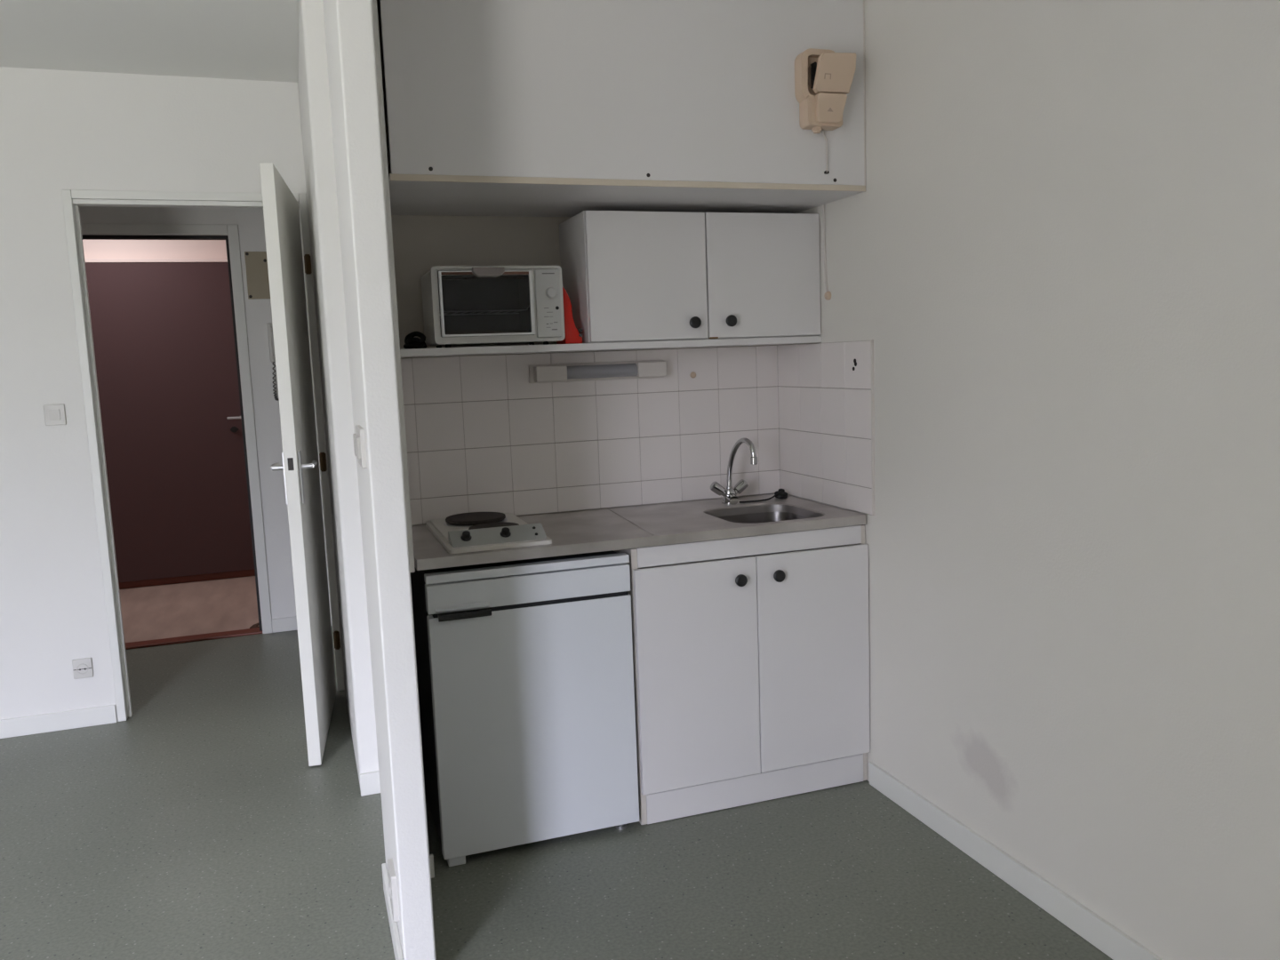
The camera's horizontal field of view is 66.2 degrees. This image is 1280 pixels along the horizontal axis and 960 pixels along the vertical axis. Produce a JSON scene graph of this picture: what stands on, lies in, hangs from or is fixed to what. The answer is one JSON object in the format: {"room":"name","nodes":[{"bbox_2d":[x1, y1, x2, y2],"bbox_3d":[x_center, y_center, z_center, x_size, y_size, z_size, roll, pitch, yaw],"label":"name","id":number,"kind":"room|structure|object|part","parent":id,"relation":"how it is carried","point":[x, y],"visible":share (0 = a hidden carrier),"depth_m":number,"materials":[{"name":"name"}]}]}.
{"room":"studio apartment","nodes":[
{"label":"studio apartment","id":0,"kind":"room"},
{"bbox_2d":[0,66,306,721],"bbox_3d":[-2.704,-0.235,3.640,2.908,2.520,0.060,-5,7,-19],"label":"wall","id":1,"kind":"structure","parent":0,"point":[60,130],"depth_m":3.78,"materials":[{"name":"white paint"}]},
{"bbox_2d":[43,403,66,425],"bbox_3d":[-2.243,-0.250,3.761,0.071,0.080,0.014,-5,7,-19],"label":"light switch","id":2,"kind":"object","parent":1,"relation":"attached to","point":[54,414],"visible":1,"depth_m":3.76,"materials":[{"name":"grey plastic"}]},
{"bbox_2d":[0,704,117,738],"bbox_3d":[-3.062,1.015,3.615,2.028,0.074,0.011,-5,7,-19],"label":"baseboard","id":3,"kind":"structure","parent":1,"relation":"attached to","point":[104,715],"depth_m":3.87,"materials":[{"name":"white"}]},
{"bbox_2d":[72,657,93,679],"bbox_3d":[-2.207,0.746,3.886,0.068,0.078,0.012,-5,7,-19],"label":"power outlet","id":4,"kind":"object","parent":1,"relation":"attached to","point":[82,668],"visible":1,"depth_m":3.88,"materials":[{"name":"grey plastic"}]},
{"bbox_2d":[82,240,227,258],"bbox_3d":[-3.356,-0.591,6.374,3.400,2.600,0.100,-5,7,-19],"label":"wall","id":5,"kind":"structure","parent":0,"point":[92,249],"depth_m":6.30,"materials":[{"name":"beige paint"}]},
{"bbox_2d":[84,257,254,582],"bbox_3d":[-3.214,-0.375,6.336,1.310,2.072,0.106,-5,7,-19],"label":"door","id":6,"kind":"structure","parent":5,"relation":"in","point":[163,329],"depth_m":6.39,"materials":[{"name":"brown paint"}]},
{"bbox_3d":[-2.682,-0.412,6.493,0.091,0.020,0.056,-5,7,-19],"label":"handle","id":7,"kind":"part","parent":6,"relation":"part of","materials":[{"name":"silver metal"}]},
{"bbox_2d":[118,569,255,589],"bbox_3d":[-3.478,0.696,6.411,2.800,0.048,0.016,-5,7,-19],"label":"baseboard","id":8,"kind":"structure","parent":5,"relation":"attached to","point":[247,572],"depth_m":6.55,"materials":[{"name":"red wood"}]},
{"bbox_2d":[79,154,338,619],"bbox_3d":[-2.547,-0.399,4.911,4.050,2.520,0.060,-5,7,-19],"label":"wall","id":9,"kind":"structure","parent":0,"point":[250,221],"depth_m":5.08,"materials":[{"name":"white paint"}]},
{"bbox_2d":[80,223,272,633],"bbox_3d":[-2.441,-0.207,4.968,0.928,2.118,0.082,-5,7,-19],"label":"trim","id":10,"kind":"structure","parent":9,"relation":"attached to","point":[127,229],"depth_m":5.02,"materials":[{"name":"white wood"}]},
{"bbox_2d":[124,627,262,649],"bbox_3d":[-2.409,0.835,5.117,0.828,0.012,0.102,-5,7,-19],"label":"trim","id":11,"kind":"structure","parent":9,"relation":"attached to","point":[256,630],"depth_m":5.12,"materials":[{"name":"red wood"}]},
{"bbox_2d":[244,251,270,299],"bbox_3d":[-1.890,-1.049,5.029,0.237,0.237,0.016,-5,7,-19],"label":"board","id":12,"kind":"object","parent":9,"relation":"attached to","point":[256,262],"visible":0.56,"depth_m":5.00,"materials":[{"name":"grey"}]},
{"bbox_2d":[267,323,279,400],"bbox_3d":[-1.861,-0.608,5.059,0.085,0.395,0.070,-5,7,-19],"label":"telephone","id":13,"kind":"object","parent":9,"relation":"attached to","point":[269,325],"visible":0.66,"depth_m":5.04,"materials":[{"name":"grey plastic"}]},
{"bbox_3d":[-1.875,-0.514,5.073,0.051,0.205,0.018,-5,7,-19],"label":"coiled cord","id":14,"kind":"part","parent":13,"relation":"part of","materials":[{"name":"grey plastic"}]},
{"bbox_2d":[271,613,339,632],"bbox_3d":[-1.267,0.721,5.448,1.457,0.074,0.011,-5,7,-19],"label":"baseboard","id":15,"kind":"structure","parent":9,"relation":"attached to","point":[289,623],"depth_m":5.23,"materials":[{"name":"white"}]},
{"bbox_2d":[297,0,436,959],"bbox_3d":[-0.906,-0.230,3.067,0.112,2.520,2.203,-5,7,-19],"label":"wall","id":16,"kind":"structure","parent":0,"point":[348,24],"depth_m":2.16,"materials":[{"name":"white paint"}]},
{"bbox_2d":[61,189,343,721],"bbox_3d":[-1.738,-0.096,3.995,0.878,2.087,0.068,-5,7,-19],"label":"door frame","id":17,"kind":"structure","parent":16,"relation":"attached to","point":[72,199],"depth_m":3.87,"materials":[{"name":"white wood"}]},
{"bbox_2d":[259,162,340,766],"bbox_3d":[-1.276,-0.060,3.695,0.150,2.042,0.823,-4,7,-15],"label":"door","id":18,"kind":"structure","parent":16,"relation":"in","point":[281,213],"depth_m":3.41,"materials":[{"name":"white paint"}]},
{"bbox_3d":[-1.251,-0.048,3.385,0.043,0.019,0.131,-5,7,-19],"label":"lever handle","id":19,"kind":"part","parent":18,"relation":"part of","materials":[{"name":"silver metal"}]},
{"bbox_3d":[-1.208,-0.006,3.344,0.007,0.180,0.040,-4,7,-13],"label":"handle plate","id":20,"kind":"part","parent":18,"relation":"part of","materials":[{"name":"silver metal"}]},
{"bbox_3d":[-1.173,-0.053,3.296,0.018,0.042,0.003,-4,7,-13],"label":"lock plate","id":21,"kind":"part","parent":18,"relation":"part of","materials":[{"name":"grey metal"}]},
{"bbox_3d":[-1.159,-0.010,3.356,0.007,0.180,0.040,-4,7,-13],"label":"handle plate","id":22,"kind":"part","parent":18,"relation":"part of","materials":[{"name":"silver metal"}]},
{"bbox_3d":[-1.142,-0.055,3.411,0.043,0.019,0.132,-3,7,-6],"label":"lever handle","id":23,"kind":"part","parent":18,"relation":"part of","materials":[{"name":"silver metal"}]},
{"bbox_2d":[352,424,367,468],"bbox_3d":[-0.623,-0.075,2.176,0.016,0.085,0.160,-5,7,-19],"label":"light switch","id":24,"kind":"object","parent":16,"relation":"attached to","point":[359,443],"visible":1,"depth_m":2.11,"materials":[{"name":"grey plastic"}]},
{"bbox_2d":[359,770,380,796],"bbox_3d":[-0.875,0.987,3.191,0.068,0.074,0.011,-5,7,-19],"label":"baseboard","id":25,"kind":"structure","parent":16,"relation":"attached to","point":[370,784],"depth_m":3.19,"materials":[{"name":"white"}]},
{"bbox_2d":[387,858,399,921],"bbox_3d":[-0.571,0.946,2.265,0.014,0.110,0.090,-5,7,-19],"label":"power outlet","id":26,"kind":"object","parent":16,"relation":"attached to","point":[392,877],"visible":1,"depth_m":2.23,"materials":[{"name":"grey plastic"}]},
{"bbox_2d":[372,0,415,572],"bbox_3d":[-0.645,-0.590,2.487,0.038,1.682,0.024,-5,7,-19],"label":"trim","id":27,"kind":"structure","parent":16,"relation":"attached to","point":[374,2],"depth_m":2.49,"materials":[{"name":"white paint"}]},
{"bbox_2d":[0,576,1112,959],"bbox_3d":[-1.530,1.123,2.917,4.650,0.080,8.150,-5,7,-19],"label":"floor","id":28,"kind":"structure","parent":0,"point":[198,824],"depth_m":2.72,"materials":[{"name":"plastic"}]},
{"bbox_2d":[249,623,259,628],"bbox_3d":[-2.086,0.793,5.354,0.045,0.012,0.118,-2,7,0],"label":"paper scrap","id":29,"kind":"object","parent":28,"relation":"on","point":[256,625],"visible":0.77,"depth_m":5.33,"materials":[{"name":"brown"}]},
{"bbox_2d":[429,854,434,878],"bbox_3d":[-0.587,1.048,2.652,0.059,0.064,0.014,-5,7,-19],"label":"baseboard","id":30,"kind":"structure","parent":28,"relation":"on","point":[431,856],"depth_m":2.65,"materials":[{"name":"white"}]},
{"bbox_2d":[410,550,639,866],"bbox_3d":[-0.371,0.615,2.991,0.570,0.824,0.571,-5,7,-19],"label":"refrigerator","id":31,"kind":"object","parent":28,"relation":"on","point":[525,668],"visible":0.98,"depth_m":2.74,"materials":[{"name":"grey metal"}]},
{"bbox_3d":[-0.305,0.243,2.713,0.570,0.024,0.038,-5,7,-19],"label":"panel","id":32,"kind":"part","parent":31,"relation":"part of","materials":[{"name":"white plastic"}]},
{"bbox_2d":[613,524,870,824],"bbox_3d":[0.269,0.555,3.217,0.771,0.834,0.598,-5,7,-19],"label":"base cabinet","id":33,"kind":"object","parent":28,"relation":"on","point":[751,674],"visible":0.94,"depth_m":2.96,"materials":[{"name":"grey"}]},
{"bbox_2d":[411,493,866,570],"bbox_3d":[-0.037,0.200,3.088,1.368,0.147,0.575,-5,7,-19],"label":"countertop","id":34,"kind":"structure","parent":33,"relation":"on","point":[573,532],"depth_m":2.98,"materials":[{"name":"laminate"}]},
{"bbox_2d":[425,512,551,553],"bbox_3d":[-0.466,0.138,2.938,0.286,0.049,0.528,-5,7,-19],"label":"cooktop","id":35,"kind":"object","parent":34,"relation":"in","point":[472,532],"visible":1,"depth_m":2.77,"materials":[{"name":"white metal"}]},
{"bbox_3d":[-0.482,0.154,2.718,0.030,0.026,0.030,-5,7,-19],"label":"knob","id":36,"kind":"part","parent":35,"relation":"part of","materials":[{"name":"black plastic"}]},
{"bbox_3d":[-0.511,0.122,3.052,0.186,0.018,0.186,-5,7,-19],"label":"hot plate","id":37,"kind":"part","parent":35,"relation":"part of","materials":[{"name":"metal"}]},
{"bbox_3d":[-0.427,0.143,2.873,0.149,0.015,0.149,-5,7,-19],"label":"hot plate","id":38,"kind":"part","parent":35,"relation":"part of","materials":[{"name":"metal"}]},
{"bbox_3d":[-0.400,0.153,2.757,0.264,0.034,0.086,-5,7,-19],"label":"control panel","id":39,"kind":"part","parent":35,"relation":"part of","materials":[{"name":"grey metal"}]},
{"bbox_3d":[-0.378,0.146,2.753,0.030,0.026,0.030,-5,7,-19],"label":"knob","id":40,"kind":"part","parent":35,"relation":"part of","materials":[{"name":"black plastic"}]},
{"bbox_2d":[709,437,757,504],"bbox_3d":[0.323,-0.028,3.315,0.140,0.231,0.164,-5,7,-19],"label":"mixer tap","id":41,"kind":"object","parent":34,"relation":"on","point":[729,493],"visible":1,"depth_m":3.35,"materials":[{"name":"silver metal"}]},
{"bbox_3d":[0.270,0.032,3.364,0.062,0.056,0.036,-5,7,-19],"label":"tap handle","id":42,"kind":"part","parent":41,"relation":"part of","materials":[{"name":"silver metal"}]},
{"bbox_3d":[0.343,0.026,3.390,0.062,0.056,0.036,-5,7,-19],"label":"tap handle","id":43,"kind":"part","parent":41,"relation":"part of","materials":[{"name":"silver metal"}]},
{"bbox_3d":[0.342,-0.053,3.311,0.019,0.182,0.149,-7,9,-34],"label":"spout","id":44,"kind":"part","parent":41,"relation":"part of","materials":[{"name":"silver metal"}]},
{"bbox_2d":[739,488,787,503],"bbox_3d":[0.429,0.055,3.414,0.201,0.035,0.048,-6,8,-28],"label":"plug","id":45,"kind":"object","parent":34,"relation":"on","point":[780,493],"visible":1,"depth_m":3.43,"materials":[{"name":"black rubber"}]},
{"bbox_2d":[716,512,821,559],"bbox_3d":[0.398,0.191,3.158,0.318,0.116,0.332,-5,7,-19],"label":"sink","id":46,"kind":"object","parent":34,"relation":"in","point":[743,517],"depth_m":3.31,"materials":[{"name":"silver metal"}]},
{"bbox_3d":[0.175,0.577,2.905,0.382,0.673,0.016,-5,7,-19],"label":"door","id":47,"kind":"part","parent":33,"relation":"part of","materials":[{"name":"white plastic"}]},
{"bbox_3d":[0.296,0.295,2.893,0.037,0.037,0.028,-5,7,-19],"label":"knob","id":48,"kind":"part","parent":33,"relation":"part of","materials":[{"name":"black plastic"}]},
{"bbox_3d":[0.414,0.286,2.934,0.037,0.037,0.028,-5,7,-19],"label":"knob","id":49,"kind":"part","parent":33,"relation":"part of","materials":[{"name":"black plastic"}]},
{"bbox_3d":[0.538,0.548,3.030,0.382,0.673,0.016,-5,7,-19],"label":"door","id":50,"kind":"part","parent":33,"relation":"part of","materials":[{"name":"white plastic"}]},
{"bbox_2d":[376,0,775,526],"bbox_3d":[-0.184,-0.291,3.341,1.425,2.520,0.080,-5,7,-19],"label":"wall","id":51,"kind":"structure","parent":0,"point":[420,243],"depth_m":3.11,"materials":[{"name":"beige paint"}]},
{"bbox_2d":[400,336,821,357],"bbox_3d":[-0.105,-0.427,3.144,1.378,0.021,0.311,-5,7,-19],"label":"wall shelf","id":52,"kind":"object","parent":51,"relation":"attached to","point":[778,340],"visible":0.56,"depth_m":2.99,"materials":[{"name":"white plastic"}]},
{"bbox_2d":[403,331,426,349],"bbox_3d":[-0.669,-0.424,2.979,0.066,0.055,0.141,0,7,15],"label":"cord","id":53,"kind":"object","parent":52,"relation":"on","point":[411,342],"visible":0.98,"depth_m":2.93,"materials":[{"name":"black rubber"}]},
{"bbox_2d":[420,265,564,347],"bbox_3d":[-0.450,-0.521,2.979,0.385,0.231,0.279,-5,7,-19],"label":"oven","id":54,"kind":"object","parent":52,"relation":"on","point":[461,305],"visible":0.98,"depth_m":2.93,"materials":[{"name":"grey"}]},
{"bbox_3d":[-0.445,-0.515,2.859,0.274,0.186,0.010,-5,7,-19],"label":"door frame","id":55,"kind":"part","parent":54,"relation":"part of","materials":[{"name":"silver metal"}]},
{"bbox_3d":[-0.438,-0.601,2.837,0.093,0.026,0.022,-5,7,-19],"label":"handle","id":56,"kind":"part","parent":54,"relation":"part of","materials":[{"name":"grey plastic"}]},
{"bbox_3d":[-0.273,-0.526,2.919,0.076,0.201,0.009,-5,7,-19],"label":"control panel","id":57,"kind":"part","parent":54,"relation":"part of","materials":[{"name":"grey plastic"}]},
{"bbox_2d":[556,287,582,343],"bbox_3d":[-0.219,-0.506,3.022,0.055,0.172,0.119,-5,7,-19],"label":"container","id":58,"kind":"object","parent":52,"relation":"on","point":[572,335],"visible":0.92,"depth_m":2.98,"materials":[{"name":"red plastic"}]},
{"bbox_2d":[558,210,820,343],"bbox_3d":[0.169,-0.653,3.201,0.789,0.392,0.338,-5,7,-19],"label":"upper cabinet","id":59,"kind":"object","parent":52,"relation":"on","point":[628,276],"visible":0.96,"depth_m":3.06,"materials":[{"name":"white wood"}]},
{"bbox_3d":[0.024,-0.625,3.011,0.384,0.387,0.016,-5,7,-19],"label":"door","id":60,"kind":"part","parent":59,"relation":"part of","materials":[{"name":"white plastic"}]},
{"bbox_3d":[0.170,-0.490,3.054,0.037,0.037,0.028,-5,7,-19],"label":"knob","id":61,"kind":"part","parent":59,"relation":"part of","materials":[{"name":"black plastic"}]},
{"bbox_3d":[0.286,-0.502,3.093,0.037,0.037,0.028,-5,7,-19],"label":"knob","id":62,"kind":"part","parent":59,"relation":"part of","materials":[{"name":"black plastic"}]},
{"bbox_3d":[0.397,-0.655,3.139,0.396,0.387,0.016,-5,7,-19],"label":"door","id":63,"kind":"part","parent":59,"relation":"part of","materials":[{"name":"white plastic"}]},
{"bbox_2d":[379,0,865,216],"bbox_3d":[-0.088,-1.171,2.922,1.378,0.676,0.584,-5,7,-19],"label":"panel","id":64,"kind":"object","parent":51,"relation":"attached to","point":[495,108],"visible":1,"depth_m":2.66,"materials":[{"name":"white plastic"}]},
{"bbox_2d":[794,48,856,174],"bbox_3d":[0.531,-1.053,2.796,0.152,0.334,0.087,-5,7,-19],"label":"emergency pull-cord unit","id":65,"kind":"object","parent":64,"relation":"attached to","point":[821,76],"visible":1,"depth_m":2.77,"materials":[{"name":"beige plastic"}]},
{"bbox_2d":[400,339,875,525],"bbox_3d":[-0.061,-0.134,3.028,1.419,0.533,0.620,-5,7,-19],"label":"backsplash","id":66,"kind":"structure","parent":51,"relation":"attached to","point":[481,436],"depth_m":3.29,"materials":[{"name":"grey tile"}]},
{"bbox_2d":[528,360,666,383],"bbox_3d":[-0.134,-0.362,3.268,0.469,0.060,0.058,-5,7,-19],"label":"wall lamp","id":67,"kind":"object","parent":66,"relation":"attached to","point":[581,372],"visible":1,"depth_m":3.26,"materials":[{"name":"white plastic"}]},
{"bbox_2d":[567,363,637,379],"bbox_3d":[-0.129,-0.362,3.266,0.247,0.044,0.038,-5,7,-19],"label":"diffuser","id":68,"kind":"object","parent":67,"relation":"attached to","point":[574,371],"depth_m":3.26,"materials":[{"name":"grey plastic"}]},
{"bbox_2d":[690,371,695,377],"bbox_3d":[0.186,-0.365,3.409,0.022,0.022,0.006,-5,7,-19],"label":"cap","id":69,"kind":"object","parent":66,"relation":"attached to","point":[692,374],"visible":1,"depth_m":3.41,"materials":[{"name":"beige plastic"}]},
{"bbox_2d":[852,358,856,370],"bbox_3d":[0.663,-0.356,3.032,0.002,0.037,0.025,-5,7,-19],"label":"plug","id":70,"kind":"object","parent":66,"relation":"attached to","point":[854,359],"visible":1,"depth_m":3.03,"materials":[{"name":"black plastic"}]},
{"bbox_2d":[782,0,1279,959],"bbox_3d":[1.218,-0.133,1.647,0.100,2.520,4.216,-5,7,-19],"label":"wall","id":71,"kind":"structure","parent":0,"point":[1059,254],"depth_m":2.19,"materials":[{"name":"paint"}]},
{"bbox_2d":[822,204,831,300],"bbox_3d":[0.596,-0.730,3.146,0.013,0.303,0.038,-5,7,-19],"label":"cable","id":72,"kind":"object","parent":71,"relation":"attached to","point":[828,294],"visible":1,"depth_m":3.15,"materials":[{"name":"grey plastic"}]},
{"bbox_2d":[868,761,1163,959],"bbox_3d":[1.295,1.111,1.537,0.012,0.074,3.398,-5,7,-19],"label":"baseboard","id":73,"kind":"structure","parent":71,"relation":"attached to","point":[1109,940],"depth_m":2.49,"materials":[{"name":"white"}]}
]}

